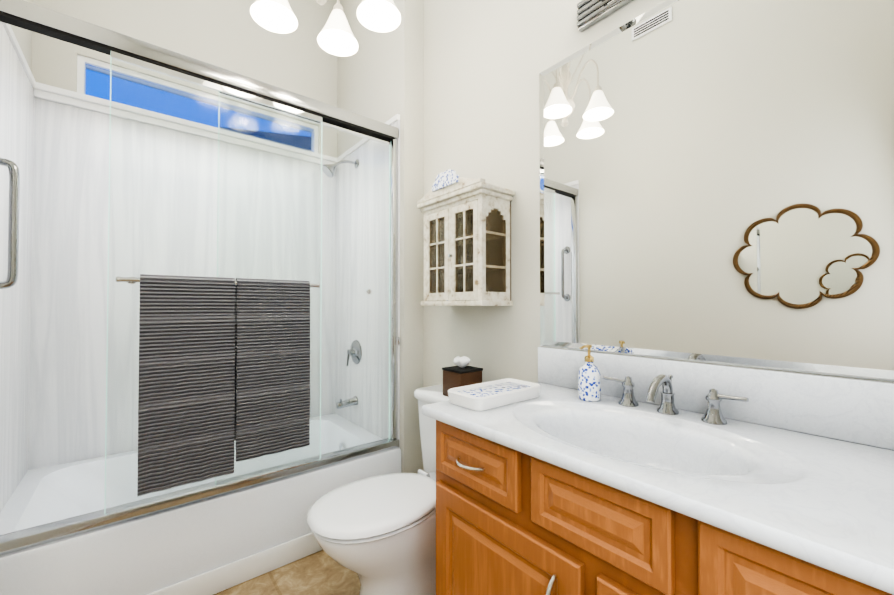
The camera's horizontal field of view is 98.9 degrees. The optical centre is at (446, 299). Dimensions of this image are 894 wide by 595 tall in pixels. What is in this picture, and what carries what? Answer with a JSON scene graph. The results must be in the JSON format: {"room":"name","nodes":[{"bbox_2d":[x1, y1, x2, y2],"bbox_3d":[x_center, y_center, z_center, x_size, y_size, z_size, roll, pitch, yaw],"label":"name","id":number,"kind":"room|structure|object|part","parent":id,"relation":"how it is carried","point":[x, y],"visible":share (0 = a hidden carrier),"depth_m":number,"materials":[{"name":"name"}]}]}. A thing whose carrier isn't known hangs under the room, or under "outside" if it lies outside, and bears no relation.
{"room":"bathroom","nodes":[
{"label":"bathroom","id":0,"kind":"room"},
{"bbox_2d":[10,0,32,71],"bbox_3d":[-0.771,-0.622,0.207,0.150,3.600,4.335,1,-1,-39],"label":"wall","id":1,"kind":"structure","parent":0,"point":[23,37],"depth_m":1.73,"materials":[{"name":"paint"}]},
{"bbox_2d":[0,21,33,511],"bbox_3d":[-1.709,-0.098,1.483,0.012,1.810,0.860,1,-1,-39],"label":"wall","id":2,"kind":"structure","parent":1,"relation":"attached to","point":[16,118],"depth_m":1.57,"materials":[{"name":"stone"}]},
{"bbox_2d":[2,22,35,86],"bbox_3d":[-1.691,-1.018,1.482,0.020,0.030,0.814,1,-1,-39],"label":"trim","id":3,"kind":"structure","parent":2,"relation":"on","point":[10,32],"depth_m":1.57,"materials":[{"name":"white"}]},
{"bbox_2d":[32,0,337,132],"bbox_3d":[-1.440,-1.700,2.376,1.525,1.378,0.150,1,-1,-39],"label":"wall","id":4,"kind":"structure","parent":0,"point":[232,36],"depth_m":2.30,"materials":[{"name":"paint"}]},
{"bbox_2d":[213,550,360,594],"bbox_3d":[-0.071,1.219,0.749,1.955,0.135,4.335,1,-1,-39],"label":"floor","id":5,"kind":"structure","parent":0,"point":[321,572],"depth_m":1.58,"materials":[{"name":"tile"}]},
{"bbox_2d":[0,413,400,594],"bbox_3d":[-1.106,0.987,1.924,1.519,0.364,0.884,1,-1,-39],"label":"bathtub","id":6,"kind":"object","parent":5,"relation":"on","point":[213,545],"visible":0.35,"depth_m":1.55,"materials":[{"name":"ceramic"}]},
{"bbox_2d":[0,438,398,555],"bbox_3d":[-0.868,0.779,1.635,1.521,0.042,0.064,1,-1,-39],"label":"rail","id":7,"kind":"object","parent":6,"relation":"on","point":[11,542],"visible":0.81,"depth_m":1.46,"materials":[{"name":"silver metal"}]},
{"bbox_2d":[307,384,448,594],"bbox_3d":[-0.141,0.793,1.513,0.801,0.740,0.508,1,-1,-39],"label":"toilet","id":8,"kind":"object","parent":5,"relation":"on","point":[377,534],"visible":0.56,"depth_m":1.35,"materials":[{"name":"ceramic"}]},
{"bbox_3d":[-0.252,0.746,1.423,0.515,0.026,0.382,1,-1,-39],"label":"seat lid","id":9,"kind":"part","parent":8,"relation":"part of","materials":[{"name":"ceramic"}]},
{"bbox_3d":[-0.250,0.770,1.424,0.505,0.010,0.375,1,-1,-39],"label":"seat","id":10,"kind":"part","parent":8,"relation":"part of","materials":[{"name":"plastic"}]},
{"bbox_3d":[-0.154,0.970,1.499,0.732,0.386,0.334,1,-1,-39],"label":"bowl","id":11,"kind":"part","parent":8,"relation":"part of","materials":[{"name":"ceramic"}]},
{"bbox_3d":[0.083,0.631,1.697,0.220,0.334,0.480,1,-1,-39],"label":"tank","id":12,"kind":"part","parent":8,"relation":"part of","materials":[{"name":"ceramic"}]},
{"bbox_3d":[0.078,0.444,1.696,0.236,0.038,0.508,1,-1,-39],"label":"tank lid","id":13,"kind":"part","parent":8,"relation":"part of","materials":[{"name":"ceramic"}]},
{"bbox_2d":[442,356,482,396],"bbox_3d":[0.068,0.337,1.683,0.129,0.175,0.129,1,-1,-39],"label":"tissue box","id":14,"kind":"object","parent":8,"relation":"on","point":[461,373],"visible":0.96,"depth_m":1.65,"materials":[{"name":"wood"}]},
{"bbox_3d":[0.068,0.307,1.683,0.129,0.010,0.129,1,-1,-39],"label":"lid","id":15,"kind":"part","parent":14,"relation":"part of","materials":[{"name":"black"}]},
{"bbox_2d":[422,346,893,594],"bbox_3d":[0.546,0.665,0.840,0.590,0.975,1.282,1,-1,-39],"label":"bathroom vanity","id":16,"kind":"object","parent":5,"relation":"on","point":[648,476],"visible":1,"depth_m":0.83,"materials":[{"name":"brown wood"}]},
{"bbox_3d":[0.050,0.439,1.014,0.036,0.010,0.104,1,-1,-39],"label":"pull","id":17,"kind":"part","parent":16,"relation":"part of","materials":[{"name":"silver metal"}]},
{"bbox_3d":[0.071,0.433,1.030,0.020,0.149,0.315,1,-1,-39],"label":"drawer","id":18,"kind":"part","parent":16,"relation":"part of","materials":[{"name":"brown wood"}]},
{"bbox_2d":[448,378,540,410],"bbox_3d":[0.157,0.303,1.236,0.303,0.041,0.155,1,-1,-39],"label":"decorative tray","id":19,"kind":"object","parent":16,"relation":"on","point":[488,395],"visible":1,"depth_m":1.19,"materials":[{"name":"white ceramic"}]},
{"bbox_3d":[0.123,0.808,0.961,0.020,0.527,0.480,1,-1,-39],"label":"door","id":20,"kind":"part","parent":16,"relation":"part of","materials":[{"name":"brown wood"}]},
{"bbox_2d":[578,344,600,400],"bbox_3d":[0.460,0.235,1.238,0.073,0.177,0.070,1,-1,-39],"label":"soap dispenser","id":21,"kind":"object","parent":16,"relation":"on","point":[589,381],"visible":1,"depth_m":1.21,"materials":[{"name":"white ceramic"}]},
{"bbox_3d":[0.440,0.802,0.571,0.020,0.527,0.455,1,-1,-39],"label":"door","id":22,"kind":"part","parent":16,"relation":"part of","materials":[{"name":"brown wood"}]},
{"bbox_2d":[603,376,638,406],"bbox_3d":[0.542,0.280,1.194,0.056,0.087,0.104,1,-1,-39],"label":"faucet","id":23,"kind":"object","parent":16,"relation":"on","point":[628,399],"depth_m":1.17,"materials":[{"name":"silver metal"}]},
{"bbox_2d":[646,374,678,414],"bbox_3d":[0.591,0.265,1.059,0.150,0.113,0.054,1,-1,-39],"label":"faucet","id":24,"kind":"object","parent":16,"relation":"on","point":[667,406],"depth_m":1.07,"materials":[{"name":"silver metal"}]},
{"bbox_2d":[701,388,748,424],"bbox_3d":[0.714,0.277,0.983,0.056,0.087,0.104,1,-1,-39],"label":"faucet","id":25,"kind":"object","parent":16,"relation":"on","point":[713,415],"depth_m":0.99,"materials":[{"name":"silver metal"}]},
{"bbox_3d":[0.500,0.425,0.503,0.020,0.149,0.295,1,-1,-39],"label":"drawer","id":26,"kind":"part","parent":16,"relation":"part of","materials":[{"name":"brown wood"}]},
{"bbox_2d":[311,126,336,157],"bbox_3d":[-0.901,-1.116,2.805,0.135,0.223,0.150,1,-1,-39],"label":"wall","id":27,"kind":"structure","parent":0,"point":[331,144],"depth_m":2.75,"materials":[{"name":"paint"}]},
{"bbox_2d":[337,0,423,473],"bbox_3d":[-0.456,-0.586,2.579,0.280,3.600,1.050,1,-1,-39],"label":"wall","id":28,"kind":"structure","parent":0,"point":[380,76],"depth_m":2.14,"materials":[{"name":"paint"}]},
{"bbox_2d":[0,12,394,140],"bbox_3d":[-0.870,-0.892,1.661,1.465,0.010,0.044,1,-1,-39],"label":"rail","id":29,"kind":"object","parent":28,"relation":"attached to","point":[44,30],"visible":0.56,"depth_m":1.36,"materials":[{"name":"black"}]},
{"bbox_2d":[0,0,398,509],"bbox_3d":[-0.870,-0.092,1.649,1.521,1.725,0.060,1,-1,-39],"label":"shower door","id":30,"kind":"structure","parent":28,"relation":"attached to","point":[36,14],"depth_m":1.62,"materials":[{"name":"clear glass"}]},
{"bbox_3d":[-0.870,-0.925,1.662,1.521,0.060,0.060,1,-1,-39],"label":"rail","id":31,"kind":"part","parent":30,"relation":"part of","materials":[{"name":"silver metal"}]},
{"bbox_3d":[-0.907,-0.062,1.603,0.770,1.663,0.006,1,-1,-39],"label":"glass","id":32,"kind":"part","parent":30,"relation":"part of","materials":[{"name":"clear glass"}]},
{"bbox_3d":[-0.636,-0.058,1.851,0.822,1.663,0.006,1,-1,-39],"label":"glass","id":33,"kind":"part","parent":30,"relation":"part of","materials":[{"name":"clear glass"}]},
{"bbox_2d":[111,50,321,121],"bbox_3d":[-0.907,-0.879,1.616,0.770,0.031,0.012,1,-1,-39],"label":"rail","id":34,"kind":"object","parent":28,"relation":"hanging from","point":[121,57],"depth_m":1.56,"materials":[{"name":"silver metal"}]},
{"bbox_2d":[104,53,111,513],"bbox_3d":[-1.206,-0.066,1.361,0.003,1.663,0.007,1,-1,-39],"label":"outer shower door glass edge","id":35,"kind":"object","parent":34,"relation":"attached to","point":[108,284],"visible":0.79,"depth_m":1.36,"materials":[{"name":"green"}]},
{"bbox_2d":[320,122,321,457],"bbox_3d":[-0.608,-0.059,1.846,0.003,1.663,0.007,1,-1,-39],"label":"outer shower door glass edge","id":36,"kind":"object","parent":34,"relation":"attached to","point":[321,291],"visible":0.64,"depth_m":1.84,"materials":[{"name":"green"}]},
{"bbox_2d":[219,92,389,144],"bbox_3d":[-0.636,-0.875,1.863,0.822,0.031,0.012,1,-1,-39],"label":"rail","id":37,"kind":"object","parent":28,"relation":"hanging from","point":[354,131],"depth_m":1.93,"materials":[{"name":"silver metal"}]},
{"bbox_2d":[215,93,219,482],"bbox_3d":[-0.956,-0.062,1.592,0.003,1.663,0.007,1,-1,-39],"label":"shower door glass edge","id":38,"kind":"object","parent":37,"relation":"attached to","point":[218,192],"depth_m":1.60,"materials":[{"name":"green"}]},
{"bbox_2d":[389,145,389,438],"bbox_3d":[-0.317,-0.054,2.110,0.003,1.663,0.007,1,-1,-39],"label":"shower door glass edge","id":39,"kind":"object","parent":37,"relation":"attached to","point":[389,292],"visible":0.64,"depth_m":2.11,"materials":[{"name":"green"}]},
{"bbox_2d":[335,119,399,447],"bbox_3d":[-0.534,-0.083,2.436,0.012,1.810,0.860,1,-1,-39],"label":"wall","id":40,"kind":"structure","parent":28,"relation":"attached to","point":[373,233],"depth_m":2.39,"materials":[{"name":"stone"}]},
{"bbox_2d":[0,158,361,408],"bbox_3d":[-1.059,-0.120,1.886,1.504,1.612,0.510,1,-1,-39],"label":"fittings","id":41,"kind":"object","parent":40,"relation":"attached to","point":[13,226],"visible":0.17,"depth_m":1.28,"materials":[{"name":"silver metal"}]},
{"bbox_3d":[-0.652,-0.867,2.456,0.152,0.061,0.017,1,-1,-39],"label":"arm","id":42,"kind":"part","parent":41,"relation":"part of"},
{"bbox_3d":[-0.639,0.661,2.443,0.135,0.067,0.060,1,-1,-39],"label":"spout","id":43,"kind":"part","parent":41,"relation":"part of","materials":[{"name":"silver metal"}]},
{"bbox_2d":[337,114,399,161],"bbox_3d":[-0.523,-1.003,2.430,0.020,0.030,0.814,1,-1,-39],"label":"trim","id":44,"kind":"structure","parent":40,"relation":"on","point":[395,118],"depth_m":2.45,"materials":[{"name":"white"}]},
{"bbox_2d":[390,138,396,439],"bbox_3d":[-0.298,-0.061,2.113,0.028,1.653,0.044,1,-1,-39],"label":"door jamb","id":45,"kind":"object","parent":40,"relation":"attached to","point":[393,289],"visible":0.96,"depth_m":2.10,"materials":[{"name":"silver metal"}]},
{"bbox_2d":[423,0,893,472],"bbox_3d":[0.621,-0.604,1.357,0.150,3.600,2.205,1,-1,-39],"label":"wall","id":46,"kind":"structure","parent":0,"point":[486,62],"depth_m":1.72,"materials":[{"name":"paint"}]},
{"bbox_2d":[417,169,514,305],"bbox_3d":[0.069,-0.266,1.742,0.210,0.592,0.452,1,-1,-39],"label":"upper cabinet","id":47,"kind":"object","parent":46,"relation":"attached to","point":[467,241],"visible":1,"depth_m":1.63,"materials":[{"name":"beige wood"}]},
{"bbox_3d":[-0.097,-0.197,1.850,0.022,0.419,0.022,1,-1,-39],"label":"post","id":48,"kind":"part","parent":47,"relation":"part of","materials":[{"name":"white wood"}]},
{"bbox_3d":[-0.043,-0.201,1.772,0.003,0.344,0.119,1,-1,-39],"label":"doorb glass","id":49,"kind":"part","parent":47,"relation":"part of","materials":[{"name":"clear glass"}]},
{"bbox_3d":[0.023,-0.199,1.703,0.022,0.419,0.022,1,-1,-39],"label":"post","id":50,"kind":"part","parent":47,"relation":"part of","materials":[{"name":"white wood"}]},
{"bbox_3d":[0.076,-0.203,1.625,0.003,0.344,0.119,1,-1,-39],"label":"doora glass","id":51,"kind":"part","parent":47,"relation":"part of","materials":[{"name":"clear glass"}]},
{"bbox_3d":[0.072,-0.453,1.747,0.202,0.022,0.452,1,-1,-39],"label":"crown","id":52,"kind":"part","parent":47,"relation":"part of","materials":[{"name":"white wood"}]},
{"bbox_3d":[0.078,-0.432,1.751,0.188,0.018,0.424,1,-1,-39],"label":"crown","id":53,"kind":"part","parent":47,"relation":"part of","materials":[{"name":"white wood"}]},
{"bbox_3d":[0.142,-0.201,1.556,0.022,0.419,0.022,1,-1,-39],"label":"post","id":54,"kind":"part","parent":47,"relation":"part of","materials":[{"name":"white wood"}]},
{"bbox_3d":[0.202,-0.210,1.598,0.124,0.359,0.003,1,-1,-39],"label":"glass","id":55,"kind":"part","parent":47,"relation":"part of","materials":[{"name":"clear glass"}]},
{"bbox_2d":[486,231,505,235],"bbox_3d":[0.088,-0.273,1.757,0.146,0.010,0.392,1,-1,-39],"label":"shelf","id":56,"kind":"object","parent":47,"relation":"attached to","point":[488,233],"depth_m":1.60,"materials":[{"name":"white wood"}]},
{"bbox_2d":[486,265,505,268],"bbox_3d":[0.088,-0.133,1.755,0.146,0.010,0.392,1,-1,-39],"label":"shelf","id":57,"kind":"object","parent":47,"relation":"attached to","point":[487,266],"depth_m":1.60,"materials":[{"name":"white wood"}]},
{"bbox_3d":[0.255,-0.200,1.648,0.022,0.419,0.022,1,-1,-39],"label":"post","id":58,"kind":"part","parent":47,"relation":"part of","materials":[{"name":"white wood"}]},
{"bbox_2d":[577,0,632,31],"bbox_3d":[0.592,-1.095,1.115,0.207,0.230,0.575,1,-1,-39],"label":"vent","id":59,"kind":"object","parent":46,"relation":"attached to","point":[590,13],"visible":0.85,"depth_m":1.33,"materials":[{"name":"silver metal"}]},
{"bbox_2d":[538,346,893,449],"bbox_3d":[0.768,0.250,1.024,0.020,0.140,1.278,1,-1,-39],"label":"backsplash","id":60,"kind":"structure","parent":46,"relation":"attached to","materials":[{"name":"stone"}]},
{"bbox_2d":[539,0,893,381],"bbox_3d":[0.772,-0.370,1.042,0.006,1.098,1.270,1,-1,-39],"label":"wall mirror","id":61,"kind":"object","parent":46,"relation":"attached to","point":[716,181],"visible":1,"depth_m":1.04,"materials":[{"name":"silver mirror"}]},
{"bbox_3d":[-1.440,0.100,2.349,1.525,2.222,0.150,1,-1,-39],"label":"wall","id":62,"kind":"structure","parent":0,"visible":0},
{"bbox_2d":[28,97,335,469],"bbox_3d":[-1.389,-0.085,2.289,1.501,1.810,0.012,1,-1,-39],"label":"wall","id":63,"kind":"structure","parent":62,"relation":"attached to","point":[67,395],"depth_m":2.02,"materials":[{"name":"stone"}]},
{"bbox_2d":[34,89,336,167],"bbox_3d":[-1.379,-0.973,2.291,1.501,0.035,0.018,1,-1,-39],"label":"surround","id":64,"kind":"object","parent":63,"relation":"attached to","point":[77,103],"visible":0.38,"depth_m":2.11,"materials":[{"name":"white"}]},
{"bbox_2d":[34,82,336,162],"bbox_3d":[-1.379,-1.005,2.290,1.501,0.030,0.044,1,-1,-39],"label":"surround","id":65,"kind":"object","parent":63,"relation":"on","point":[76,95],"visible":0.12,"depth_m":2.12,"materials":[{"name":"white"}]},
{"bbox_2d":[77,54,317,152],"bbox_3d":[-1.407,-1.123,2.342,1.235,0.224,0.071,1,-1,-39],"label":"transom","id":66,"kind":"object","parent":62,"relation":"on","point":[83,62],"visible":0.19,"depth_m":2.21,"materials":[{"name":"white"}]},
{"bbox_3d":[-1.880,-1.129,1.967,0.027,0.169,0.058,1,-1,-39],"label":"frame","id":67,"kind":"part","parent":66,"relation":"part of","materials":[{"name":"white wood"}]},
{"bbox_3d":[-0.942,-1.117,2.728,0.027,0.169,0.058,1,-1,-39],"label":"frame","id":68,"kind":"part","parent":66,"relation":"part of","materials":[{"name":"white"}]},
{"bbox_3d":[-0.071,-2.463,0.804,1.955,0.100,4.335,1,-1,-39],"label":"ceiling","id":69,"kind":"structure","parent":0,"visible":0},
{"bbox_2d":[250,0,400,56],"bbox_3d":[-0.445,-1.729,1.361,0.556,1.350,0.545,1,-1,-39],"label":"chandelier","id":70,"kind":"object","parent":69,"relation":"hanging from","point":[336,37],"visible":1,"depth_m":1.49,"materials":[{"name":"beige glass"}]},
{"bbox_3d":[-0.646,-1.118,1.434,0.164,0.130,0.164,1,-1,-39],"label":"lamp shade","id":71,"kind":"part","parent":70,"relation":"part of","materials":[{"name":"white glass"}]},
{"bbox_3d":[-0.646,-1.105,1.434,0.056,0.097,0.055,1,-1,-39],"label":"bulb","id":72,"kind":"part","parent":70,"relation":"part of","materials":[{"name":"white glass"}]},
{"bbox_3d":[-0.448,-1.116,1.574,0.164,0.130,0.164,1,-1,-39],"label":"lamp shade","id":73,"kind":"part","parent":70,"relation":"part of","materials":[{"name":"white glass"}]},
{"bbox_3d":[-0.448,-1.103,1.573,0.056,0.097,0.055,1,-1,-39],"label":"bulb","id":74,"kind":"part","parent":70,"relation":"part of","materials":[{"name":"white glass"}]},
{"bbox_2d":[333,3,343,11],"bbox_3d":[-0.448,-1.191,1.575,0.044,0.040,0.044,1,-1,-39],"label":"socket","id":75,"kind":"object","parent":70,"relation":"attached to","point":[337,7],"depth_m":1.56,"materials":[{"name":"beige"}]},
{"bbox_3d":[-0.254,-1.118,1.428,0.164,0.130,0.164,1,-1,-39],"label":"lamp shade","id":76,"kind":"part","parent":70,"relation":"part of","materials":[{"name":"white glass"}]},
{"bbox_3d":[-0.254,-1.105,1.428,0.056,0.097,0.055,1,-1,-39],"label":"bulb","id":77,"kind":"part","parent":70,"relation":"part of","materials":[{"name":"white glass"}]},
{"bbox_3d":[-1.137,-0.069,1.379,0.014,0.014,0.051,1,-1,-39],"label":"post","id":78,"kind":"object","parent":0,"visible":0},
{"bbox_2d":[120,277,317,287],"bbox_3d":[-0.874,-0.066,1.559,0.695,0.017,0.017,1,-1,-39],"label":"door towel bar","id":79,"kind":"object","parent":78,"relation":"attached to","point":[127,279],"visible":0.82,"depth_m":1.36,"materials":[{"name":"silver metal"}]},
{"bbox_2d":[137,274,234,496],"bbox_3d":[-0.984,0.301,1.460,0.300,0.782,0.063,1,-1,-39],"label":"hanging towel","id":80,"kind":"object","parent":79,"relation":"hanging from","point":[186,406],"visible":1,"depth_m":1.43,"materials":[{"name":"grey fabric"}]},
{"bbox_2d":[234,278,309,461],"bbox_3d":[-0.748,0.284,1.653,0.294,0.742,0.062,1,-1,-39],"label":"hanging towel","id":81,"kind":"object","parent":79,"relation":"hanging from","point":[272,366],"visible":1,"depth_m":1.62,"materials":[{"name":"grey fabric"}]},
{"label":"outside","id":82,"kind":"structure","parent":0,"visible":0},
{"bbox_2d":[219,127,310,150],"bbox_3d":[-2.418,-1.873,13.424,10.850,6.700,8.000,1,-1,-39],"label":"neighbour","id":83,"kind":"structure","parent":82,"point":[278,137],"depth_m":7.96,"materials":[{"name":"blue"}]}
]}

